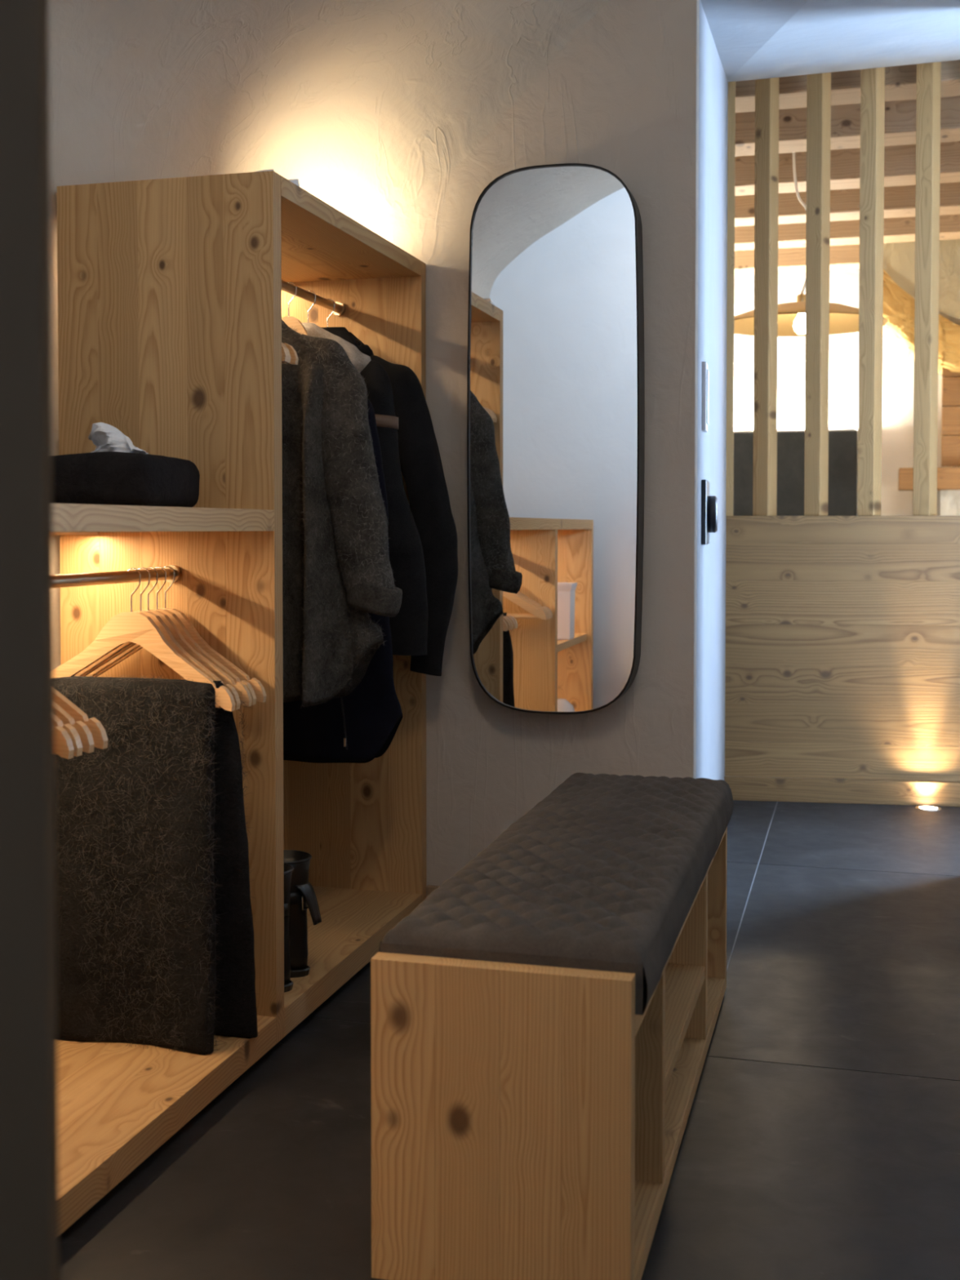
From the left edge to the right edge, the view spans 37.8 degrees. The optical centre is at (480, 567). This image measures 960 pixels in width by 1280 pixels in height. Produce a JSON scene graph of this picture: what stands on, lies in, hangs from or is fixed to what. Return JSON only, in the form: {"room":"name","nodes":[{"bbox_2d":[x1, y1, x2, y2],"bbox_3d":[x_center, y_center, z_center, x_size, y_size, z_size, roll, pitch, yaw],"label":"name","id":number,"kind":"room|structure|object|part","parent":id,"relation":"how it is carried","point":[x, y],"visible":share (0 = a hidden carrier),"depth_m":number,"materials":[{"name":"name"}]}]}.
{"room":"changing room","nodes":[
{"label":"changing room","id":0,"kind":"room"},
{"bbox_2d":[48,72,184,669],"bbox_3d":[-0.973,-0.053,2.599,0.020,2.080,2.708,0,2,15],"label":"wall","id":1,"kind":"structure","parent":0,"point":[86,146],"depth_m":2.99,"materials":[{"name":"paint"}]},
{"bbox_2d":[48,0,609,227],"bbox_3d":[0.530,-1.268,2.157,3.125,0.969,2.708,0,2,15],"label":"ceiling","id":2,"kind":"structure","parent":0,"point":[369,104],"depth_m":3.51,"materials":[{"name":"paint"}]},
{"bbox_2d":[58,800,959,1279],"bbox_3d":[1.084,1.009,3.643,6.200,0.100,12.458,0,2,15],"label":"floor","id":3,"kind":"structure","parent":0,"point":[820,1140],"depth_m":2.52,"materials":[{"name":"grey tile"}]},
{"bbox_2d":[52,502,276,1235],"bbox_3d":[-0.855,0.454,2.095,0.484,1.096,1.610,0,2,15],"label":"shelf","id":4,"kind":"object","parent":3,"relation":"on","point":[118,1104],"visible":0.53,"depth_m":2.44,"materials":[{"name":"brown wood"}]},
{"bbox_2d":[54,725,74,759],"bbox_3d":[-0.822,0.149,2.148,0.456,0.266,0.044,0,2,15],"label":"wooden hanger","id":5,"kind":"object","parent":4,"relation":"hanging from","point":[64,747],"visible":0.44,"depth_m":2.08,"materials":[{"name":"brown wood"}]},
{"bbox_2d":[54,714,82,756],"bbox_3d":[-0.815,0.148,2.176,0.456,0.266,0.044,0,2,16],"label":"wooden hanger","id":6,"kind":"object","parent":4,"relation":"hanging from","point":[77,743],"visible":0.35,"depth_m":2.10,"materials":[{"name":"brown wood"}]},
{"bbox_2d":[53,702,94,753],"bbox_3d":[-0.807,0.148,2.203,0.456,0.266,0.044,0,2,15],"label":"wooden hanger","id":7,"kind":"object","parent":4,"relation":"hanging from","point":[86,736],"visible":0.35,"depth_m":2.14,"materials":[{"name":"brown wood"}]},
{"bbox_2d":[53,688,107,749],"bbox_3d":[-0.797,0.147,2.237,0.456,0.266,0.044,0,2,14],"label":"wooden hanger","id":8,"kind":"object","parent":4,"relation":"hanging from","point":[95,727],"visible":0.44,"depth_m":2.18,"materials":[{"name":"brown wood"}]},
{"bbox_2d":[52,422,199,507],"bbox_3d":[-0.744,-0.192,2.669,0.366,0.162,0.233,0,2,15],"label":"tissue box","id":9,"kind":"object","parent":4,"relation":"on","point":[117,472],"visible":0.64,"depth_m":2.55,"materials":[{"name":"fabric"}]},
{"bbox_2d":[53,567,235,711],"bbox_3d":[-0.676,0.134,2.686,0.456,0.266,0.044,0,2,15],"label":"wooden hanger","id":10,"kind":"object","parent":4,"relation":"hanging from","point":[138,628],"visible":0.7,"depth_m":2.69,"materials":[{"name":"brown wood"}]},
{"bbox_2d":[53,670,257,1054],"bbox_3d":[-0.663,0.566,2.705,0.459,0.728,0.155,0,2,12],"label":"blanket","id":11,"kind":"object","parent":10,"relation":"hanging from","point":[155,936],"visible":0.91,"depth_m":2.66,"materials":[{"name":"grey fabric"}]},
{"bbox_2d":[75,567,240,709],"bbox_3d":[-0.667,0.133,2.721,0.456,0.266,0.044,1,2,18],"label":"wooden hanger","id":12,"kind":"object","parent":4,"relation":"hanging from","point":[157,620],"visible":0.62,"depth_m":2.71,"materials":[{"name":"brown wood"}]},
{"bbox_2d":[84,566,252,706],"bbox_3d":[-0.658,0.133,2.750,0.456,0.266,0.044,0,2,13],"label":"wooden hanger","id":13,"kind":"object","parent":4,"relation":"hanging from","point":[240,687],"visible":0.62,"depth_m":2.73,"materials":[{"name":"brown wood"}]},
{"bbox_2d":[85,566,256,705],"bbox_3d":[-0.649,0.132,2.785,0.456,0.266,0.044,0,2,17],"label":"wooden hanger","id":14,"kind":"object","parent":4,"relation":"hanging from","point":[180,625],"visible":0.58,"depth_m":2.78,"materials":[{"name":"brown wood"}]},
{"bbox_2d":[165,564,182,582],"bbox_3d":[-0.626,0.013,2.849,0.036,0.036,0.012,0,2,15],"label":"socket","id":15,"kind":"object","parent":4,"relation":"attached to","point":[178,573],"depth_m":2.84,"materials":[{"name":"silver metal"}]},
{"bbox_2d":[93,565,266,702],"bbox_3d":[-0.640,0.131,2.817,0.456,0.266,0.044,0,2,14],"label":"wooden hanger","id":16,"kind":"object","parent":4,"relation":"hanging from","point":[259,690],"visible":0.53,"depth_m":2.80,"materials":[{"name":"brown wood"}]},
{"bbox_2d":[57,170,426,1043],"bbox_3d":[-0.511,0.083,3.350,0.484,1.768,1.012,0,2,15],"label":"wardrobe","id":17,"kind":"object","parent":3,"relation":"on","point":[175,295],"visible":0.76,"depth_m":2.87,"materials":[{"name":"brown wood"}]},
{"bbox_2d":[254,168,274,172],"bbox_3d":[-0.432,-0.795,2.811,0.025,0.017,0.042,0,2,15],"label":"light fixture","id":18,"kind":"object","parent":17,"relation":"on","point":[269,169],"visible":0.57,"depth_m":2.81,"materials":[{"name":"white metal"}]},
{"bbox_2d":[281,343,288,361],"bbox_3d":[-0.613,-0.556,2.934,0.456,0.266,0.044,0,2,14],"label":"wooden hanger","id":19,"kind":"object","parent":17,"relation":"hanging from","point":[284,357],"visible":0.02,"depth_m":2.87,"materials":[{"name":"brown wood"}]},
{"bbox_2d":[281,342,290,362],"bbox_3d":[-0.607,-0.557,2.959,0.456,0.266,0.044,0,2,16],"label":"wooden hanger","id":20,"kind":"object","parent":17,"relation":"hanging from","point":[285,346],"visible":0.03,"depth_m":2.89,"materials":[{"name":"brown wood"}]},
{"bbox_2d":[283,862,293,992],"bbox_3d":[-0.513,0.769,2.986,0.235,0.260,0.114,0,2,5],"label":"thermos flask","id":21,"kind":"object","parent":17,"relation":"on","point":[288,868],"visible":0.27,"depth_m":2.96,"materials":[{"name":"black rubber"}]},
{"bbox_2d":[281,342,298,364],"bbox_3d":[-0.599,-0.557,2.987,0.456,0.266,0.044,0,2,14],"label":"wooden hanger","id":22,"kind":"object","parent":17,"relation":"hanging from","point":[294,357],"visible":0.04,"depth_m":2.92,"materials":[{"name":"brown wood"}]},
{"bbox_2d":[288,178,299,186],"bbox_3d":[-0.394,-0.798,2.894,0.027,0.018,0.045,0,2,15],"label":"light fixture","id":23,"kind":"object","parent":17,"relation":"on","point":[295,181],"visible":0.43,"depth_m":2.90,"materials":[{"name":"white metal"}]},
{"bbox_2d":[281,281,308,335],"bbox_3d":[-0.475,-0.579,3.443,0.328,0.248,0.035,0,2,15],"label":"wooden hanger","id":24,"kind":"object","parent":17,"relation":"hanging from","point":[294,322],"visible":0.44,"depth_m":3.44,"materials":[{"name":"brown wood"}]},
{"bbox_2d":[283,849,321,977],"bbox_3d":[-0.471,0.766,3.108,0.262,0.260,0.114,1,2,21],"label":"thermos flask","id":25,"kind":"object","parent":17,"relation":"on","point":[303,897],"visible":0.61,"depth_m":3.06,"materials":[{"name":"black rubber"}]},
{"bbox_2d":[307,289,315,322],"bbox_3d":[-0.442,-0.583,3.566,0.328,0.248,0.035,0,2,15],"label":"wooden hanger","id":26,"kind":"object","parent":17,"relation":"hanging from","point":[313,292],"visible":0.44,"depth_m":3.57,"materials":[{"name":"silver wood"}]},
{"bbox_2d":[326,298,334,327],"bbox_3d":[-0.407,-0.586,3.695,0.328,0.248,0.035,0,2,15],"label":"wooden hanger","id":27,"kind":"object","parent":17,"relation":"hanging from","point":[327,299],"visible":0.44,"depth_m":3.70,"materials":[{"name":"silver wood"}]},
{"bbox_2d":[302,322,428,655],"bbox_3d":[-0.405,-0.200,3.569,0.573,0.834,0.134,0,2,15],"label":"jacket","id":28,"kind":"object","parent":27,"relation":"hanging from","point":[409,628],"visible":0.16,"depth_m":3.48,"materials":[{"name":"fabric"}]},
{"bbox_2d":[333,302,345,315],"bbox_3d":[-0.381,-0.696,3.770,0.036,0.036,0.012,0,2,15],"label":"socket","id":29,"kind":"object","parent":17,"relation":"attached to","point":[341,311],"depth_m":3.76,"materials":[{"name":"silver metal"}]},
{"bbox_2d":[283,398,402,763],"bbox_3d":[-0.472,-0.037,3.464,0.586,1.022,0.118,1,2,19],"label":"coat","id":30,"kind":"object","parent":17,"relation":"hanging from","point":[359,726],"visible":0.11,"depth_m":3.40,"materials":[{"name":"fabric"}]},
{"bbox_3d":[-0.325,0.421,3.366,0.006,0.022,0.004,0,2,15],"label":"zip pull","id":31,"kind":"part","parent":30,"relation":"part of","materials":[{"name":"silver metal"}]},
{"bbox_2d":[349,332,457,675],"bbox_3d":[-0.348,-0.170,3.692,0.608,0.899,0.133,0,2,15],"label":"coat","id":32,"kind":"object","parent":17,"relation":"attached to","point":[421,466],"visible":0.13,"depth_m":3.60,"materials":[{"name":"fabric"}]},
{"bbox_3d":[-0.541,-0.563,3.201,0.429,0.266,0.026,0,2,15],"label":"wooden hanger","id":33,"kind":"object","parent":17,"relation":"hanging from","visible":0},
{"bbox_2d":[281,319,402,707],"bbox_3d":[-0.518,-0.151,3.189,0.714,0.911,0.234,0,2,15],"label":"coat","id":34,"kind":"object","parent":33,"relation":"hanging from","point":[337,570],"visible":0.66,"depth_m":3.11,"materials":[{"name":"grey fabric"}]},
{"bbox_2d":[370,826,727,1279],"bbox_3d":[0.205,0.757,2.571,0.365,0.462,1.383,0,2,15],"label":"bench","id":35,"kind":"object","parent":3,"relation":"on","point":[527,1123],"visible":0.59,"depth_m":1.91,"materials":[{"name":"brown wood"}]},
{"bbox_2d":[378,772,733,1014],"bbox_3d":[0.211,0.531,2.563,0.387,0.103,1.317,0,2,15],"label":"bench cushion","id":36,"kind":"object","parent":35,"relation":"on","point":[605,872],"visible":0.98,"depth_m":2.22,"materials":[{"name":"grey fabric"}]},
{"bbox_2d":[665,963,705,1092],"bbox_3d":[0.203,0.812,2.534,0.341,0.025,0.606,0,2,15],"label":"shelf","id":37,"kind":"object","parent":35,"relation":"attached to","point":[684,982],"depth_m":2.58,"materials":[{"name":"brown wood"}]},
{"bbox_2d":[733,430,857,515],"bbox_3d":[1.624,-0.067,9.653,1.878,1.715,0.080,0,2,15],"label":"headboard panel","id":38,"kind":"object","parent":3,"relation":"on","point":[842,444],"visible":0.2,"depth_m":9.46,"materials":[{"name":"grey fabric"}]},
{"bbox_2d":[724,62,959,806],"bbox_3d":[1.813,-0.583,5.345,1.735,2.987,0.124,0,2,9],"label":"wall","id":39,"kind":"structure","parent":3,"relation":"on","point":[842,653],"depth_m":5.39,"materials":[{"name":"brown wood"}]},
{"bbox_3d":[0.972,-1.136,5.448,0.035,1.873,0.072,0,2,9],"label":"post","id":40,"kind":"part","parent":39,"relation":"part of","materials":[{"name":"brown wood"}]},
{"bbox_3d":[1.810,0.865,5.363,1.735,0.092,0.078,0,2,9],"label":"rail","id":41,"kind":"part","parent":39,"relation":"part of","materials":[{"name":"brown wood"}]},
{"bbox_2d":[915,804,941,810],"bbox_3d":[1.695,0.912,5.295,0.096,0.005,0.096,0,2,15],"label":"light","id":42,"kind":"object","parent":3,"relation":"on","point":[924,807],"visible":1,"depth_m":5.29,"materials":[{"name":"silver metal"}]},
{"bbox_2d":[936,489,959,515],"bbox_3d":[3.307,0.158,9.021,0.680,1.300,0.471,0,2,15],"label":"stone hearth","id":43,"kind":"object","parent":3,"relation":"on","point":[948,500],"visible":0.16,"depth_m":8.88,"materials":[{"name":"white stone"}]},
{"bbox_2d":[897,466,959,490],"bbox_3d":[3.137,-0.557,8.825,0.955,0.140,0.200,0,2,15],"label":"ledge","id":44,"kind":"object","parent":43,"relation":"on","point":[948,478],"visible":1,"depth_m":8.79,"materials":[{"name":"brown wood"}]},
{"bbox_2d":[366,0,699,897],"bbox_3d":[-0.080,-0.421,3.780,1.320,2.750,0.060,0,2,15],"label":"wall","id":45,"kind":"structure","parent":0,"point":[620,97],"depth_m":3.63,"materials":[{"name":"paint"}]},
{"bbox_2d":[426,884,439,896],"bbox_3d":[0.202,0.911,3.701,0.715,0.092,0.016,0,2,15],"label":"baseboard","id":46,"kind":"structure","parent":45,"relation":"attached to","point":[430,888],"depth_m":3.78,"materials":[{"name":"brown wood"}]},
{"bbox_2d":[466,163,644,714],"bbox_3d":[0.195,-0.325,3.624,0.450,1.403,0.091,0,2,15],"label":"wall mirror","id":47,"kind":"object","parent":45,"relation":"attached to","point":[556,374],"visible":1,"depth_m":3.58,"materials":[{"name":"black metal"}]},
{"bbox_2d":[693,0,728,780],"bbox_3d":[0.692,-0.569,4.601,0.160,3.000,2.069,0,2,12],"label":"door frame","id":48,"kind":"structure","parent":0,"point":[713,81],"depth_m":4.40,"materials":[{"name":"grey paint"}]},
{"bbox_2d":[702,361,709,432],"bbox_3d":[0.630,-0.474,3.910,0.016,0.190,0.090,0,2,13],"label":"switch plate","id":49,"kind":"object","parent":48,"relation":"attached to","point":[705,373],"visible":1,"depth_m":3.87,"materials":[{"name":"white plastic"}]},
{"bbox_2d":[701,479,718,544],"bbox_3d":[0.649,-0.154,3.946,0.040,0.180,0.170,0,2,12],"label":"thermostat","id":50,"kind":"object","parent":48,"relation":"attached to","point":[709,504],"visible":1,"depth_m":3.90,"materials":[{"name":"black plastic"}]},
{"bbox_3d":[0.636,-0.154,3.949,0.014,0.180,0.170,0,2,12],"label":"plate","id":51,"kind":"part","parent":50,"relation":"part of","materials":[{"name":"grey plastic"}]},
{"bbox_2d":[700,0,959,81],"bbox_3d":[2.447,-1.806,4.218,3.512,0.705,2.303,0,2,15],"label":"ceiling","id":52,"kind":"structure","parent":0,"point":[753,39],"depth_m":4.40,"materials":[{"name":"white paint"}]},
{"bbox_2d":[733,269,959,515],"bbox_3d":[1.773,-0.813,9.758,4.300,3.200,0.100,0,2,15],"label":"wall","id":53,"kind":"structure","parent":0,"point":[898,369],"depth_m":9.51,"materials":[{"name":"white paint"}]},
{"bbox_2d":[733,430,753,431],"bbox_3d":[1.784,-0.927,9.474,0.129,0.012,0.114,0,2,15],"label":"light","id":54,"kind":"object","parent":53,"relation":"on","point":[734,430],"depth_m":9.57,"materials":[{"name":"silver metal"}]},
{"bbox_2d":[777,429,804,431],"bbox_3d":[2.087,-0.925,9.395,0.178,0.012,0.128,0,2,15],"label":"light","id":55,"kind":"object","parent":53,"relation":"on","point":[796,429],"depth_m":9.49,"materials":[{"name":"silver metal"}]},
{"bbox_2d":[828,428,854,430],"bbox_3d":[2.406,-0.923,9.317,0.164,0.012,0.124,0,2,15],"label":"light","id":56,"kind":"object","parent":53,"relation":"on","point":[828,428],"depth_m":9.40,"materials":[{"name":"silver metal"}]},
{"bbox_2d":[734,59,959,275],"bbox_3d":[1.190,-2.102,7.574,4.300,0.300,4.350,0,2,15],"label":"ceiling","id":57,"kind":"structure","parent":0,"point":[900,82],"depth_m":6.97,"materials":[{"name":"brown wood"}]},
{"bbox_2d":[777,280,805,337],"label":"pendant lamp","id":58,"kind":"object","parent":57,"relation":"hanging from","point":[791,315],"depth_m":6.98,"materials":[{"name":"gold metal"}]},
{"bbox_3d":[1.606,-1.223,6.993,0.080,0.115,0.080,0,2,15],"label":"bulb","id":59,"kind":"part","parent":58,"relation":"part of","materials":[{"name":"beige glass"}]},
{"bbox_2d":[796,293,805,302],"bbox_3d":[1.606,-1.321,6.990,0.048,0.080,0.048,0,2,15],"label":"socket","id":60,"kind":"object","parent":58,"relation":"attached to","point":[800,297],"depth_m":6.97,"materials":[{"name":"beige metal"}]},
{"bbox_3d":[1.606,-1.261,6.992,0.830,0.108,0.830,0,2,15],"label":"lamp shade","id":61,"kind":"part","parent":58,"relation":"part of","materials":[{"name":"gold metal"}]},
{"bbox_2d":[792,152,806,210],"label":"lamp cord","id":62,"kind":"object","parent":57,"relation":"hanging from","point":[802,203],"depth_m":6.98,"materials":[{"name":"white plastic"}]},
{"bbox_3d":[1.611,-1.760,6.977,0.114,0.802,0.013,0,2,15],"label":"cord","id":63,"kind":"part","parent":62,"relation":"part of","materials":[{"name":"white plastic"}]},
{"bbox_3d":[0.743,-0.408,0.627,2.300,2.900,0.180,0,2,15],"label":"wall","id":64,"kind":"structure","parent":0,"visible":0},
{"bbox_2d":[0,0,58,1279],"bbox_3d":[-0.365,-0.091,0.924,0.310,2.250,0.207,0,2,15],"label":"door frame","id":65,"kind":"structure","parent":64,"relation":"in","point":[29,1193],"depth_m":0.79,"materials":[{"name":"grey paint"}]},
{"bbox_3d":[3.282,-0.744,7.303,0.100,3.200,3.850,0,2,15],"label":"wall","id":66,"kind":"structure","parent":0,"visible":0},
{"bbox_2d":[882,269,959,374],"bbox_3d":[3.080,-1.607,9.015,1.220,0.930,0.616,0,2,15],"label":"wooden beam","id":67,"kind":"structure","parent":66,"relation":"attached to","point":[898,304],"depth_m":8.85,"materials":[{"name":"wood"}]},
{"bbox_2d":[883,239,959,319],"bbox_3d":[3.026,-1.844,8.809,1.200,0.745,0.022,0,2,15],"label":"wall","id":68,"kind":"structure","parent":66,"relation":"attached to","point":[899,258],"depth_m":8.85,"materials":[{"name":"paint"}]},
{"bbox_2d":[941,367,959,466],"bbox_3d":[3.304,-0.977,8.902,0.700,0.665,0.060,0,2,15],"label":"cladding","id":69,"kind":"object","parent":66,"relation":"attached to","point":[950,394],"visible":0.92,"depth_m":8.95,"materials":[{"name":"brown wood"}]}
]}

